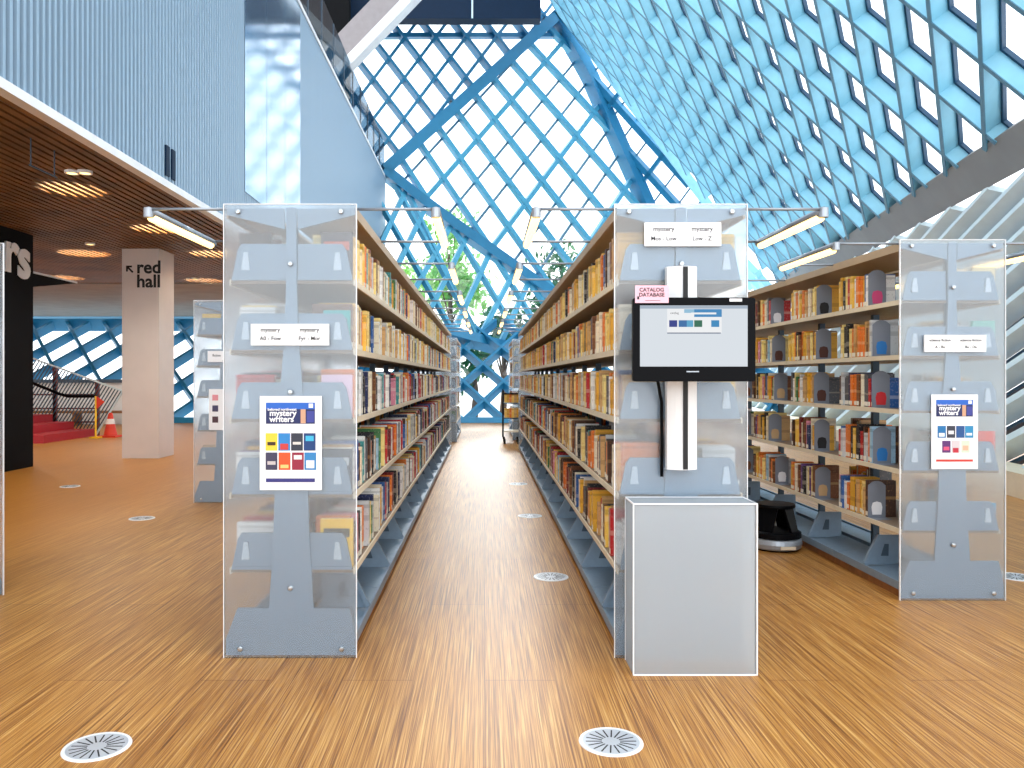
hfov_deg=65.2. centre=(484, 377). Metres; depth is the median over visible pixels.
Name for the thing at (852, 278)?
book
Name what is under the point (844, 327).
book
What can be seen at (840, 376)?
book
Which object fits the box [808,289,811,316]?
book
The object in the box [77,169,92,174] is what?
recessed light
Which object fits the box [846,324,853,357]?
book
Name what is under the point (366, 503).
book
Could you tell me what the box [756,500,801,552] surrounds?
stool
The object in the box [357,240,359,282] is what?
book
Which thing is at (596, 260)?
book
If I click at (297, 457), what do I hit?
picture
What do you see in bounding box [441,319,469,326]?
reading lamp
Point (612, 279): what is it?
book
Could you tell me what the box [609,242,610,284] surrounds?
book
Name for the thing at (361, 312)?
book
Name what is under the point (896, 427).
book
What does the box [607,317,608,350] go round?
book
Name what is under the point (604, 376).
book
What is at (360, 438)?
book
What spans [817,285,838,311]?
book
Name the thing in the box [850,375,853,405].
book
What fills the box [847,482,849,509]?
book
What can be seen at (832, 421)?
book
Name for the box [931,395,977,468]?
poster
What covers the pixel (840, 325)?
book
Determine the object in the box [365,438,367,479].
book
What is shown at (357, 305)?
book
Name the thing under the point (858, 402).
book
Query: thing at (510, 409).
book
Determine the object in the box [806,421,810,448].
book
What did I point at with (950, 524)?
bookcase
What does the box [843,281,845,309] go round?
book
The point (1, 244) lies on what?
bookcase
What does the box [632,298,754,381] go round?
monitor
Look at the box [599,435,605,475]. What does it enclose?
book
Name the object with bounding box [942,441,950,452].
picture
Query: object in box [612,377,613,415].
book
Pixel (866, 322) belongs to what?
book
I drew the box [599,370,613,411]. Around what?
book
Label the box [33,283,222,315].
wall
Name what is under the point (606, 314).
book
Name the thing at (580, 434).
books
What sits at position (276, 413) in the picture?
picture
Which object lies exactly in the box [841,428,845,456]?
book
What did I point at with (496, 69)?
beam
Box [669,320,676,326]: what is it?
picture
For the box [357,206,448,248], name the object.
reading lamp
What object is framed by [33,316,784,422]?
window
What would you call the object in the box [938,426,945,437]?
picture
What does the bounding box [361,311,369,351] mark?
book
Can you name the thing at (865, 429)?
book
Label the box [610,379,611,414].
book
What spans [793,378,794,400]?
book
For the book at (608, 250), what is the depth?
4.34 m
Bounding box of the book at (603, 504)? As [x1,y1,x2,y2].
[603,504,606,542]
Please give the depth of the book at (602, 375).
4.51 m
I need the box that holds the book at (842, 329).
[841,328,843,357]
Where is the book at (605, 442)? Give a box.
[605,442,605,478]
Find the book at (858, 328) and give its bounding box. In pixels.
[857,327,860,356]
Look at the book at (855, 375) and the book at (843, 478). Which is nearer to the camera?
the book at (855, 375)
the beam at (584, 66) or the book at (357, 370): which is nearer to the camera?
the book at (357, 370)
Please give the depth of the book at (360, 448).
4.25 m
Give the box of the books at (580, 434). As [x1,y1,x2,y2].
[357,249,892,540]
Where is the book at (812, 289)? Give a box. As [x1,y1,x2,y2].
[812,289,813,315]
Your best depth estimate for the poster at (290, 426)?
3.88 m
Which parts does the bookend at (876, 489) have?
plate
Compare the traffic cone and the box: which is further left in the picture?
the traffic cone
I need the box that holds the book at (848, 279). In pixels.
[848,279,849,308]
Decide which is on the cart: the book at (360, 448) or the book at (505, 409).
the book at (505, 409)
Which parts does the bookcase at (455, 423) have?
panel, panel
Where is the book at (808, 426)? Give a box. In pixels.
[807,425,810,448]
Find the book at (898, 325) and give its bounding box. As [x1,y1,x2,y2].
[868,325,898,356]
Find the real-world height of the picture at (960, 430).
0.073 m
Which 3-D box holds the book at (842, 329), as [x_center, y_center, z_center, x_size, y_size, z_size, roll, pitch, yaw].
[2.655,-0.251,5.764,0.165,0.223,0.030,0,0,0]
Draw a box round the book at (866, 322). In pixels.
[865,321,868,356]
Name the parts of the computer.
post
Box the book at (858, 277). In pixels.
[856,276,862,307]
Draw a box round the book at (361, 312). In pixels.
[361,312,362,350]
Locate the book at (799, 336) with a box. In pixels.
[798,335,801,359]
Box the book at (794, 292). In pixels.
[794,292,797,318]
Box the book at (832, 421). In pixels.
[811,418,835,449]
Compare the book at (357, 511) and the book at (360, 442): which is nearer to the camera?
the book at (357, 511)
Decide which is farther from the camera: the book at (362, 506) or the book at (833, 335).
the book at (833, 335)
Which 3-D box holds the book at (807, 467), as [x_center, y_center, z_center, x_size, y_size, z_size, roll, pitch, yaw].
[2.672,0.823,6.432,0.157,0.225,0.033,0,0,0]
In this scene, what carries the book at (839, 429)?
on the bookcase at (950, 524)
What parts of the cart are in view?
frame post, frame post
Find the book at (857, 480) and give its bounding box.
[856,479,878,512]
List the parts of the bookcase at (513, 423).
panel, panel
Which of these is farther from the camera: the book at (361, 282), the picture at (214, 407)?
the picture at (214, 407)
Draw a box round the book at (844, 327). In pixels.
[844,327,845,357]
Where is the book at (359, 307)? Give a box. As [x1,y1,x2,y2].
[359,307,360,349]
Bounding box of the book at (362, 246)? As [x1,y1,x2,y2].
[360,244,364,286]
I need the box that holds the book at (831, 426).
[812,425,833,450]
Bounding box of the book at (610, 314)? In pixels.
[609,313,612,350]
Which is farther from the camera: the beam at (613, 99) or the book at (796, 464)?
the beam at (613, 99)
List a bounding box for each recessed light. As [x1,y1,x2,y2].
[64,169,79,174]
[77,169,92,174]
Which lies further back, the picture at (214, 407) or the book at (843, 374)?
the picture at (214, 407)
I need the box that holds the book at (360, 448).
[359,447,361,484]
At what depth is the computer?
3.65 m
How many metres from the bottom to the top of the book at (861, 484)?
0.206 m
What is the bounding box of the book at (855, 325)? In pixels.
[854,324,864,356]
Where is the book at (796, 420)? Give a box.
[795,419,797,446]
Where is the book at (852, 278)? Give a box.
[850,276,857,308]
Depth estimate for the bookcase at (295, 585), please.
3.88 m
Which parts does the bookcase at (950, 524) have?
shelf, shelf, shelf, shelf, shelf, shelf, shelf, shelf, shelf, shelf, shelf, shelf, shelf, shelf, shelf, shelf, shelf, shelf, shelf, shelf, shelf, shelf, shelf, panel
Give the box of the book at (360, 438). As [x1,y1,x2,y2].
[357,436,364,479]
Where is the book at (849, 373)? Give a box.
[849,373,873,405]
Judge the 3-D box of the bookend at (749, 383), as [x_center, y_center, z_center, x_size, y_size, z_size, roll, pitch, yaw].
[2.630,0.076,7.974,0.118,0.245,0.092,0,0,0]
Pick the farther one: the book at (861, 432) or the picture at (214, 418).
the picture at (214, 418)
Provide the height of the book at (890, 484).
0.246 m
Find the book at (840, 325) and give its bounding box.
[840,325,841,357]
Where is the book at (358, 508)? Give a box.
[357,507,361,554]
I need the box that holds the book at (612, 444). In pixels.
[612,444,613,487]
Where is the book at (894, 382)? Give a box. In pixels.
[871,378,898,407]
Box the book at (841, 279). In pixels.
[840,278,843,310]
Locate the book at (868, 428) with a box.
[868,428,869,461]
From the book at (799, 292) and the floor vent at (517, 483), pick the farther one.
the floor vent at (517, 483)
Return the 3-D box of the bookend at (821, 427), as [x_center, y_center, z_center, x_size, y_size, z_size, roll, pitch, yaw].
[2.630,0.445,6.192,0.118,0.245,0.092,0,0,0]
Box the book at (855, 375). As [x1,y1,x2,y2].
[854,374,860,405]
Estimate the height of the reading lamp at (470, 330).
0.069 m
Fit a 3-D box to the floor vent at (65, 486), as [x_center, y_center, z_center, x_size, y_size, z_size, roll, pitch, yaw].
[-5.196,1.357,10.028,0.240,0.005,0.240,0,0,-20]
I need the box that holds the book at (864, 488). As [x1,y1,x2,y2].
[863,487,865,515]
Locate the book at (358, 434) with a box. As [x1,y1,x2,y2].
[357,433,370,476]
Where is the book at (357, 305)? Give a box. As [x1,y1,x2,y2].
[357,305,358,349]
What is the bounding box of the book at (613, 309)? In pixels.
[613,309,613,349]
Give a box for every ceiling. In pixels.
[0,96,222,282]
[351,0,540,24]
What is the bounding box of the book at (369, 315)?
[369,315,370,351]
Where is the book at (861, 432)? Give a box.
[860,431,862,460]
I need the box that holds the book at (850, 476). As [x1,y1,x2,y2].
[850,476,874,510]
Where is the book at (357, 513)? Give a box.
[357,513,357,560]
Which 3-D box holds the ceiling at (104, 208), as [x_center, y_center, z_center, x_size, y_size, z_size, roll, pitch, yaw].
[-11.640,-2.270,7.750,15.920,0.160,21.500,0,0,0]
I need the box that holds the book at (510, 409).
[509,408,511,417]
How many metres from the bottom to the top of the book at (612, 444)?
0.222 m
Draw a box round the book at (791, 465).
[791,465,794,488]
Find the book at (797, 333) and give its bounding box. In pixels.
[796,332,801,360]
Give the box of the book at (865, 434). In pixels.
[864,433,867,461]
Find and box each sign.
[208,351,222,361]
[251,324,328,344]
[644,222,720,245]
[924,335,985,351]
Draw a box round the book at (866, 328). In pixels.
[866,328,867,356]
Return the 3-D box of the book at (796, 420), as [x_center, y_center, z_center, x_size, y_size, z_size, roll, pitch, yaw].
[2.660,0.455,6.634,0.154,0.225,0.034,0,0,0]
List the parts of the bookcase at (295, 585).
panel, shelf, shelf, shelf, shelf, shelf, shelf, shelf, shelf, shelf, shelf, shelf, shelf, shelf, shelf, shelf, shelf, shelf, shelf, shelf, shelf, shelf, shelf, shelf, shelf, shelf, shelf, shelf, shelf, shelf, shelf, shelf, shelf, shelf, shelf, shelf, shelf, shelf, shelf, shelf, panel, shelf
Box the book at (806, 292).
[805,291,807,316]
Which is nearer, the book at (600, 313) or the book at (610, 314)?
the book at (610, 314)
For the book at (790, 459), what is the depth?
7.08 m
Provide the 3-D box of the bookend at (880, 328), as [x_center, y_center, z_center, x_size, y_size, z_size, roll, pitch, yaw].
[2.630,-0.261,5.257,0.118,0.245,0.092,0,0,0]
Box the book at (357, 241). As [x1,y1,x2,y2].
[357,241,358,281]
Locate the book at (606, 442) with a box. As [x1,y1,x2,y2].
[606,442,606,480]
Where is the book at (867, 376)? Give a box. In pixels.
[866,375,892,406]
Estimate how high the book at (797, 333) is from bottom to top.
0.241 m
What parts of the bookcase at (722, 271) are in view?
panel, shelf, shelf, shelf, shelf, shelf, shelf, shelf, shelf, shelf, shelf, shelf, shelf, shelf, shelf, shelf, shelf, shelf, shelf, shelf, shelf, shelf, shelf, shelf, shelf, shelf, shelf, shelf, shelf, shelf, shelf, shelf, shelf, shelf, shelf, shelf, shelf, shelf, shelf, shelf, panel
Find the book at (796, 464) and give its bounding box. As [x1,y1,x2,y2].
[795,463,814,490]
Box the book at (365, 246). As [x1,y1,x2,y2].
[365,246,366,287]
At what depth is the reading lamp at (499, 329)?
14.14 m
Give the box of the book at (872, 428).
[870,426,894,462]
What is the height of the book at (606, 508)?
0.223 m
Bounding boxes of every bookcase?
[0,243,3,594]
[143,204,471,657]
[194,300,222,502]
[451,338,460,441]
[498,204,828,657]
[509,339,517,440]
[748,239,1023,600]
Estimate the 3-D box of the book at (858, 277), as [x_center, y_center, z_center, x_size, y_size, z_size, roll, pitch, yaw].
[2.660,-0.589,5.518,0.183,0.219,0.035,0,0,0]
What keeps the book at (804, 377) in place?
on the bookcase at (950, 524)
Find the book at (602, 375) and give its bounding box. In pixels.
[602,375,602,412]
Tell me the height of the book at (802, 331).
0.244 m
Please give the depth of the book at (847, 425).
5.71 m
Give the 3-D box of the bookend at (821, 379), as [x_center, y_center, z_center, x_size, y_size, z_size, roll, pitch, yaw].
[2.630,0.076,6.199,0.118,0.245,0.092,0,0,0]
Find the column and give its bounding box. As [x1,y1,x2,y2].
[122,249,173,457]
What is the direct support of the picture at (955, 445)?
attached to the poster at (954, 418)
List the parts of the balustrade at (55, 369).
post, post, cross rail, cross rail, handrail, post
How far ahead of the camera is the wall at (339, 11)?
26.60 m
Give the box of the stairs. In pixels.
[33,414,94,443]
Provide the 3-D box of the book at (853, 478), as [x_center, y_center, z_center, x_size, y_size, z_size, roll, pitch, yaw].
[2.673,0.816,5.609,0.180,0.239,0.034,0,0,0]
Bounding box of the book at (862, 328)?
[861,327,864,356]
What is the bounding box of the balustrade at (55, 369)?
[33,358,121,434]
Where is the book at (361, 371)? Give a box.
[360,370,362,414]
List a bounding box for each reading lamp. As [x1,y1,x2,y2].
[143,207,222,248]
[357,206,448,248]
[398,262,458,284]
[419,290,463,304]
[432,307,467,317]
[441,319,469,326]
[449,327,471,333]
[498,327,520,333]
[500,319,529,326]
[502,307,537,317]
[506,290,551,304]
[512,262,572,284]
[523,207,613,248]
[748,206,828,248]
[748,280,784,292]
[777,241,898,270]
[1006,242,1023,264]
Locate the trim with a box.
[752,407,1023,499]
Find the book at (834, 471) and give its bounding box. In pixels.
[814,467,838,497]
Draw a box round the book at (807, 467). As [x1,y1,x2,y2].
[806,466,811,493]
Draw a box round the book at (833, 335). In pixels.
[814,333,836,359]
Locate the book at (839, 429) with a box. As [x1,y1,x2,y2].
[839,429,840,455]
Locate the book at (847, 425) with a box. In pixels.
[846,424,856,456]
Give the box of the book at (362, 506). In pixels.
[357,505,363,548]
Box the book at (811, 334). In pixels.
[810,333,812,359]
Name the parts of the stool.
leg, leg, leg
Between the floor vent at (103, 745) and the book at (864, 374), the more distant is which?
the book at (864, 374)
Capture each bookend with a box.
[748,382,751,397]
[748,411,752,434]
[748,447,752,472]
[768,414,781,440]
[771,297,783,323]
[772,335,784,361]
[774,373,790,400]
[775,456,790,484]
[814,372,832,403]
[814,419,833,451]
[815,467,833,499]
[816,285,831,314]
[816,329,830,358]
[868,270,885,304]
[868,481,891,519]
[872,320,889,355]
[872,371,889,407]
[873,427,894,464]
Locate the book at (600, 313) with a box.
[599,312,602,352]
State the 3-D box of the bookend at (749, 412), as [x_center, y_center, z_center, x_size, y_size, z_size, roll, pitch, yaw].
[2.630,0.445,8.022,0.118,0.245,0.092,0,0,0]
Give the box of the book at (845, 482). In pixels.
[844,481,849,508]
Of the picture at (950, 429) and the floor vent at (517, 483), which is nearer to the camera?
the picture at (950, 429)
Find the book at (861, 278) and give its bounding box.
[860,277,862,306]
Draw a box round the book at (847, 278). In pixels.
[846,277,849,309]
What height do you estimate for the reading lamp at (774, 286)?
0.069 m
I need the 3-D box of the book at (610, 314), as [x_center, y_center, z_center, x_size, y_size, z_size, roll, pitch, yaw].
[0.755,-0.241,4.232,0.185,0.204,0.032,0,0,0]
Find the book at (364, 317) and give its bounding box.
[362,315,366,350]
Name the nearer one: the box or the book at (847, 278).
the box
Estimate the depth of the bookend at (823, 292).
6.19 m
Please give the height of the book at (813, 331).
0.232 m
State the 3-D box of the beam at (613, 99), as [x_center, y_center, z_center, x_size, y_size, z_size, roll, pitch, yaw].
[6.590,-8.937,32.831,7.206,11.178,2.693,0,0,0]
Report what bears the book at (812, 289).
on the bookcase at (950, 524)
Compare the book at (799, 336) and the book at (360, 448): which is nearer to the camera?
the book at (360, 448)
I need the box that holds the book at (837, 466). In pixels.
[813,465,838,496]
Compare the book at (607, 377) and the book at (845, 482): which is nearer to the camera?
the book at (607, 377)
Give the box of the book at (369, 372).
[363,371,371,411]
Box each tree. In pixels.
[401,258,462,323]
[408,207,498,322]
[461,349,493,416]
[475,305,531,412]
[513,236,577,322]
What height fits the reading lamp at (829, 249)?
0.069 m
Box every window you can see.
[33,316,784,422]
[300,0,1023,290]
[358,3,553,153]
[380,183,544,339]
[400,27,639,286]
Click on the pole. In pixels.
(98, 402)
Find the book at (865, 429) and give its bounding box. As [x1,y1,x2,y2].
[863,427,869,460]
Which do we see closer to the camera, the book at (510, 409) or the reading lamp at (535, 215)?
the reading lamp at (535, 215)
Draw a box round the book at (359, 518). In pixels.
[359,518,359,556]
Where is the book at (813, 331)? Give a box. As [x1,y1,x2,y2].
[813,331,836,359]
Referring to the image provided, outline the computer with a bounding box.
[632,266,754,476]
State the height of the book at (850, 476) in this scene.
0.240 m
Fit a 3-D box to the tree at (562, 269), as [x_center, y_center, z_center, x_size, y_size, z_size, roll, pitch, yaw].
[3.843,-2.761,40.009,4.590,8.750,5.080,0,0,-29]
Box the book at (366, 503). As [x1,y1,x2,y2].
[357,500,369,545]
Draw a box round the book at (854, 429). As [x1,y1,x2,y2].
[853,428,855,458]
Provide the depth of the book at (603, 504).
4.52 m
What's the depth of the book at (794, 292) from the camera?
6.62 m
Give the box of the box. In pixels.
[625,497,757,675]
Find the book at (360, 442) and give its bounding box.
[359,441,363,482]
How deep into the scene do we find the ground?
50.51 m
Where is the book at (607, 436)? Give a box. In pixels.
[606,435,613,438]
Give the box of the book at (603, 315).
[602,314,604,351]
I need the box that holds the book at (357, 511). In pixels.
[357,511,358,557]
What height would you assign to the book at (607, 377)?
0.210 m
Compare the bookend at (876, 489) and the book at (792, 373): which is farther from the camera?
the book at (792, 373)
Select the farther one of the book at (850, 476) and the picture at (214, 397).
the picture at (214, 397)
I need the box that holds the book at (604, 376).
[603,375,608,413]
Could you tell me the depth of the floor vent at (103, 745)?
2.94 m
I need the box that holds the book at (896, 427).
[893,426,898,462]
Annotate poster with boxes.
[209,389,222,429]
[260,396,321,489]
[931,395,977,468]
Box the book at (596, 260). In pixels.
[595,259,597,295]
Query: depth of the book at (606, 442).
4.40 m
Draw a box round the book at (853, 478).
[852,477,879,511]
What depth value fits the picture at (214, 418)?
8.70 m
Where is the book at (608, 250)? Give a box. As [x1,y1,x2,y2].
[607,250,608,286]
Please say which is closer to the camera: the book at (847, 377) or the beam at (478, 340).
the book at (847, 377)
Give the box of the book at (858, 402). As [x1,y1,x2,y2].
[856,375,860,405]
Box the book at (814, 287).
[814,287,816,315]
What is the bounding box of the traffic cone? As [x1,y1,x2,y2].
[100,413,121,437]
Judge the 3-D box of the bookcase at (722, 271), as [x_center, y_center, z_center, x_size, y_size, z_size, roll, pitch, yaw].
[0.957,0.257,9.480,1.453,2.206,11.214,0,0,0]
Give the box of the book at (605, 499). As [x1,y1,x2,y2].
[602,496,613,503]
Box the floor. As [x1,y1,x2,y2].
[0,423,1023,767]
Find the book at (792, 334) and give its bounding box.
[791,333,794,360]
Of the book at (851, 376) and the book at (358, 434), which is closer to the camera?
the book at (358, 434)
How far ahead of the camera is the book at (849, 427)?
5.68 m
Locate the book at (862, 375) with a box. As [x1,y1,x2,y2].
[861,374,863,406]
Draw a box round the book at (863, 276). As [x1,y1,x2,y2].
[863,276,864,305]
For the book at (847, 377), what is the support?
on the bookcase at (950, 524)
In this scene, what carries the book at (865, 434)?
on the bookcase at (950, 524)
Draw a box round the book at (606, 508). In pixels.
[604,506,610,546]
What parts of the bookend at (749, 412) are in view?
plate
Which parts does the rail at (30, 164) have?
rod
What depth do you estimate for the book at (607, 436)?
4.52 m
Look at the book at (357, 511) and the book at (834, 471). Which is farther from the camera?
the book at (834, 471)
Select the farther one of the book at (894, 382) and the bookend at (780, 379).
the bookend at (780, 379)
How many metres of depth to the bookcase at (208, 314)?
8.71 m
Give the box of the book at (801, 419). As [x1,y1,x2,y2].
[799,417,803,446]
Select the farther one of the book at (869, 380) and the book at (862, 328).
the book at (862, 328)
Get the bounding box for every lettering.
[5,241,30,278]
[126,260,160,287]
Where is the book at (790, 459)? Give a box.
[775,458,794,483]
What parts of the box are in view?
panel, panel, panel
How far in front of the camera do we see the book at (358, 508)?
4.24 m
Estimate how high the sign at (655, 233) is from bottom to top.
0.114 m
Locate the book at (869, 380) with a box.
[868,379,870,406]
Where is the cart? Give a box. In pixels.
[502,389,517,443]
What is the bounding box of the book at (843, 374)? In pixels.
[841,372,870,404]
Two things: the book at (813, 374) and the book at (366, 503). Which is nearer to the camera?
the book at (366, 503)
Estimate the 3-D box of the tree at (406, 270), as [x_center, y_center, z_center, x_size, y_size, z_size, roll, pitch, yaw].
[-3.453,-2.327,42.116,3.612,7.884,3.969,0,0,28]
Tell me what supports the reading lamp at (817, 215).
attached to the bookcase at (722, 271)
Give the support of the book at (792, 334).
on the bookcase at (950, 524)
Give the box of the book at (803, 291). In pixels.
[802,290,807,317]
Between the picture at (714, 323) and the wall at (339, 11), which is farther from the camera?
the wall at (339, 11)
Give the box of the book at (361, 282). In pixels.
[360,249,362,284]
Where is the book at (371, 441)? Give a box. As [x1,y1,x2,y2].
[371,441,371,473]
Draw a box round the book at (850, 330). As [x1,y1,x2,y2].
[849,329,851,357]
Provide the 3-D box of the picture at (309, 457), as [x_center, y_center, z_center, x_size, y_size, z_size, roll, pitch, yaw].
[-0.844,0.403,3.876,0.057,0.084,0.001,0,0,0]
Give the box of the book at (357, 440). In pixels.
[357,440,358,488]
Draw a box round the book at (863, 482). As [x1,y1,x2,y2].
[862,481,865,514]
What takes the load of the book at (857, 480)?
on the bookcase at (950, 524)
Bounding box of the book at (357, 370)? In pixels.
[357,370,358,415]
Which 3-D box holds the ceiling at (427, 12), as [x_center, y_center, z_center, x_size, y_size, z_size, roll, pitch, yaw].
[-6.035,-14.750,27.730,15.930,4.780,0.540,0,0,0]
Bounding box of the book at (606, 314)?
[605,313,608,350]
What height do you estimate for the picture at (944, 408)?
0.102 m
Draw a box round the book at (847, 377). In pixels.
[846,376,848,405]
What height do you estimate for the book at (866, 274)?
0.222 m
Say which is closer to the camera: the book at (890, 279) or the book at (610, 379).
the book at (610, 379)
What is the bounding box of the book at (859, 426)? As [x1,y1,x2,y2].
[857,424,885,459]
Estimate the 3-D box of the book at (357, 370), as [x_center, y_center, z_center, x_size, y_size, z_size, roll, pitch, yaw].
[-0.727,0.077,4.145,0.152,0.241,0.036,0,0,0]
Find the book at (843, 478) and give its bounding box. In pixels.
[840,475,866,507]
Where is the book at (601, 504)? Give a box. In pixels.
[601,504,602,541]
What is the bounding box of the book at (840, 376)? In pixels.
[839,376,840,404]
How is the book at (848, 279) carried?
on the bookcase at (950, 524)
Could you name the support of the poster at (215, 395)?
attached to the bookcase at (208, 314)
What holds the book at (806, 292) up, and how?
on the bookcase at (950, 524)
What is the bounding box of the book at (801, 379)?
[800,378,802,401]
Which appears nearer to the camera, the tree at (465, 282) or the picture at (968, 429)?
the picture at (968, 429)
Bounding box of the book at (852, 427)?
[851,426,856,458]
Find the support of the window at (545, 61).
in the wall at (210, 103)
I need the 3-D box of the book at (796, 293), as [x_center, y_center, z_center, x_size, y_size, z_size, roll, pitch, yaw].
[2.652,-0.590,6.598,0.165,0.223,0.029,0,0,0]
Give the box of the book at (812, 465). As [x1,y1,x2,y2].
[812,465,812,495]
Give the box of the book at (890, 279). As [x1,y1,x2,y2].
[866,275,894,305]
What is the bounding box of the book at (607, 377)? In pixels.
[606,376,608,413]
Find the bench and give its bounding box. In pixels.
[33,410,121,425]
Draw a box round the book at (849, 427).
[848,426,850,457]
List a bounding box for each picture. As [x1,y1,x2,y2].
[212,395,217,399]
[212,405,217,411]
[212,416,217,422]
[266,403,314,423]
[266,433,276,450]
[266,452,276,469]
[278,433,289,450]
[279,452,289,469]
[291,433,302,450]
[292,452,303,469]
[304,433,315,450]
[304,452,315,469]
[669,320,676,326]
[679,320,686,326]
[687,320,692,326]
[694,320,701,326]
[711,320,718,326]
[936,400,972,416]
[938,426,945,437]
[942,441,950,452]
[947,426,954,437]
[951,441,959,452]
[956,426,964,437]
[961,441,969,452]
[965,426,972,437]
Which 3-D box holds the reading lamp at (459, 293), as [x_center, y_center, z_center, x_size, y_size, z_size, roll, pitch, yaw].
[-0.423,-0.805,8.093,0.415,0.069,0.959,0,0,0]
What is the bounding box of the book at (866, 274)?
[865,274,895,305]
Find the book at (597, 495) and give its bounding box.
[592,490,612,531]
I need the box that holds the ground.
[174,392,1023,426]
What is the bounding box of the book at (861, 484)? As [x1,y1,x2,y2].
[861,484,861,513]
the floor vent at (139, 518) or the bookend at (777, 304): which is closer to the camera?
the bookend at (777, 304)
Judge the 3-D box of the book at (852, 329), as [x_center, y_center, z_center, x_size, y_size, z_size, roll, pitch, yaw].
[2.687,-0.243,5.624,0.198,0.207,0.027,0,0,0]
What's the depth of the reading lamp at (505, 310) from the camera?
9.80 m
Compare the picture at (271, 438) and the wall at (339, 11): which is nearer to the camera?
the picture at (271, 438)
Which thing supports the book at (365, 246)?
on the bookcase at (295, 585)
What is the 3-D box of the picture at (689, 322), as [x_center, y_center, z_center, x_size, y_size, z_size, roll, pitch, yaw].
[0.938,-0.248,3.651,0.030,0.031,0.001,0,0,0]
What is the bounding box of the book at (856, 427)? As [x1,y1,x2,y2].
[856,427,856,459]
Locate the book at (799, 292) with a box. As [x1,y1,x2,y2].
[798,291,801,318]
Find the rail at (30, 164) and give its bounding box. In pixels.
[29,138,57,177]
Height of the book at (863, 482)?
0.231 m
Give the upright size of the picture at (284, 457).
0.084 m
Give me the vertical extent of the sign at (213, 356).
0.120 m
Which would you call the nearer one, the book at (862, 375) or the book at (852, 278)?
the book at (862, 375)
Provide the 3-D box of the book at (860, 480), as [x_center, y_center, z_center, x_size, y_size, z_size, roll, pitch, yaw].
[2.679,0.821,5.525,0.164,0.228,0.027,0,0,0]
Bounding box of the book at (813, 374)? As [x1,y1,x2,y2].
[812,373,834,402]
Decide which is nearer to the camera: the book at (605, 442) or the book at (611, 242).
the book at (611, 242)
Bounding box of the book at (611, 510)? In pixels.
[609,508,613,555]
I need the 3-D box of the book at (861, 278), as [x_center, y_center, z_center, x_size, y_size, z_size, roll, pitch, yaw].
[2.658,-0.586,5.481,0.155,0.214,0.026,0,0,0]
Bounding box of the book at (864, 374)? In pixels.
[864,374,894,406]
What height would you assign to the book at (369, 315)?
0.223 m
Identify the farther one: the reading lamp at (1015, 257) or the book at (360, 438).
the reading lamp at (1015, 257)
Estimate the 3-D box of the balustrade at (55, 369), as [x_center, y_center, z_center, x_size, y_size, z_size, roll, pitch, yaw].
[-11.226,-0.148,18.907,5.382,3.016,0.205,0,0,0]
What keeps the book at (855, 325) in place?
on the bookcase at (950, 524)
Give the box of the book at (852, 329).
[852,329,853,356]
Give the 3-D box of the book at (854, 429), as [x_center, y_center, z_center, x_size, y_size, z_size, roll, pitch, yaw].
[2.666,0.458,5.588,0.170,0.217,0.038,0,0,0]
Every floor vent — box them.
[60,485,79,487]
[60,732,131,762]
[128,516,154,520]
[509,482,526,484]
[518,514,541,517]
[533,572,568,580]
[579,727,643,756]
[1006,572,1023,580]
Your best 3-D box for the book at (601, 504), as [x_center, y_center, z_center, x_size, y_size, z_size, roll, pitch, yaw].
[0.755,0.831,4.598,0.165,0.208,0.047,0,0,0]
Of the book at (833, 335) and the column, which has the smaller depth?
the book at (833, 335)
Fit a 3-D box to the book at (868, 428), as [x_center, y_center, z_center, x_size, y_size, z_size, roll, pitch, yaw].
[2.686,0.453,5.385,0.197,0.228,0.028,0,0,0]
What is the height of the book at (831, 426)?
0.195 m
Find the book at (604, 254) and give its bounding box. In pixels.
[603,254,604,289]
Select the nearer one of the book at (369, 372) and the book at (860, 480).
the book at (369, 372)
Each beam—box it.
[383,10,559,172]
[383,166,553,298]
[445,325,508,353]
[553,13,655,203]
[594,67,700,203]
[773,117,1023,283]
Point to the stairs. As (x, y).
(45, 430)
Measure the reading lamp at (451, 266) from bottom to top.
0.069 m
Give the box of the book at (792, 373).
[791,372,804,400]
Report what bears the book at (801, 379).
on the bookcase at (950, 524)
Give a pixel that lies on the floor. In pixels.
(110, 622)
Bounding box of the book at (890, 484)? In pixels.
[866,480,895,516]
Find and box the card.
[635,285,668,302]
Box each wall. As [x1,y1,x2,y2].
[0,0,385,244]
[0,225,76,471]
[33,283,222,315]
[33,379,121,423]
[324,0,350,32]
[752,171,1023,467]
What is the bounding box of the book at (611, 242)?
[610,242,611,283]
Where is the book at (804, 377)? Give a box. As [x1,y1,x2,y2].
[803,376,806,401]
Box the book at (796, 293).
[796,293,797,318]
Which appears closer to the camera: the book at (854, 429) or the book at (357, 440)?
the book at (357, 440)
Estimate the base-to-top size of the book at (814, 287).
0.233 m
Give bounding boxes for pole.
[89,396,103,437]
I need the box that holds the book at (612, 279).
[611,238,613,283]
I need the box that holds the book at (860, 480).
[860,480,865,512]
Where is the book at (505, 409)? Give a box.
[504,408,506,417]
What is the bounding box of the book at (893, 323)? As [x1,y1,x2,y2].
[869,320,897,355]
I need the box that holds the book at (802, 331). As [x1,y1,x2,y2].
[802,331,812,359]
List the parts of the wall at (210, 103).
edge trim, polished panel, rail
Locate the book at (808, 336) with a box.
[807,335,809,359]
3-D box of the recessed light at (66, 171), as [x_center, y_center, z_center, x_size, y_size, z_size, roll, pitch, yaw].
[-4.364,-2.177,8.464,0.150,0.030,0.150,0,0,0]

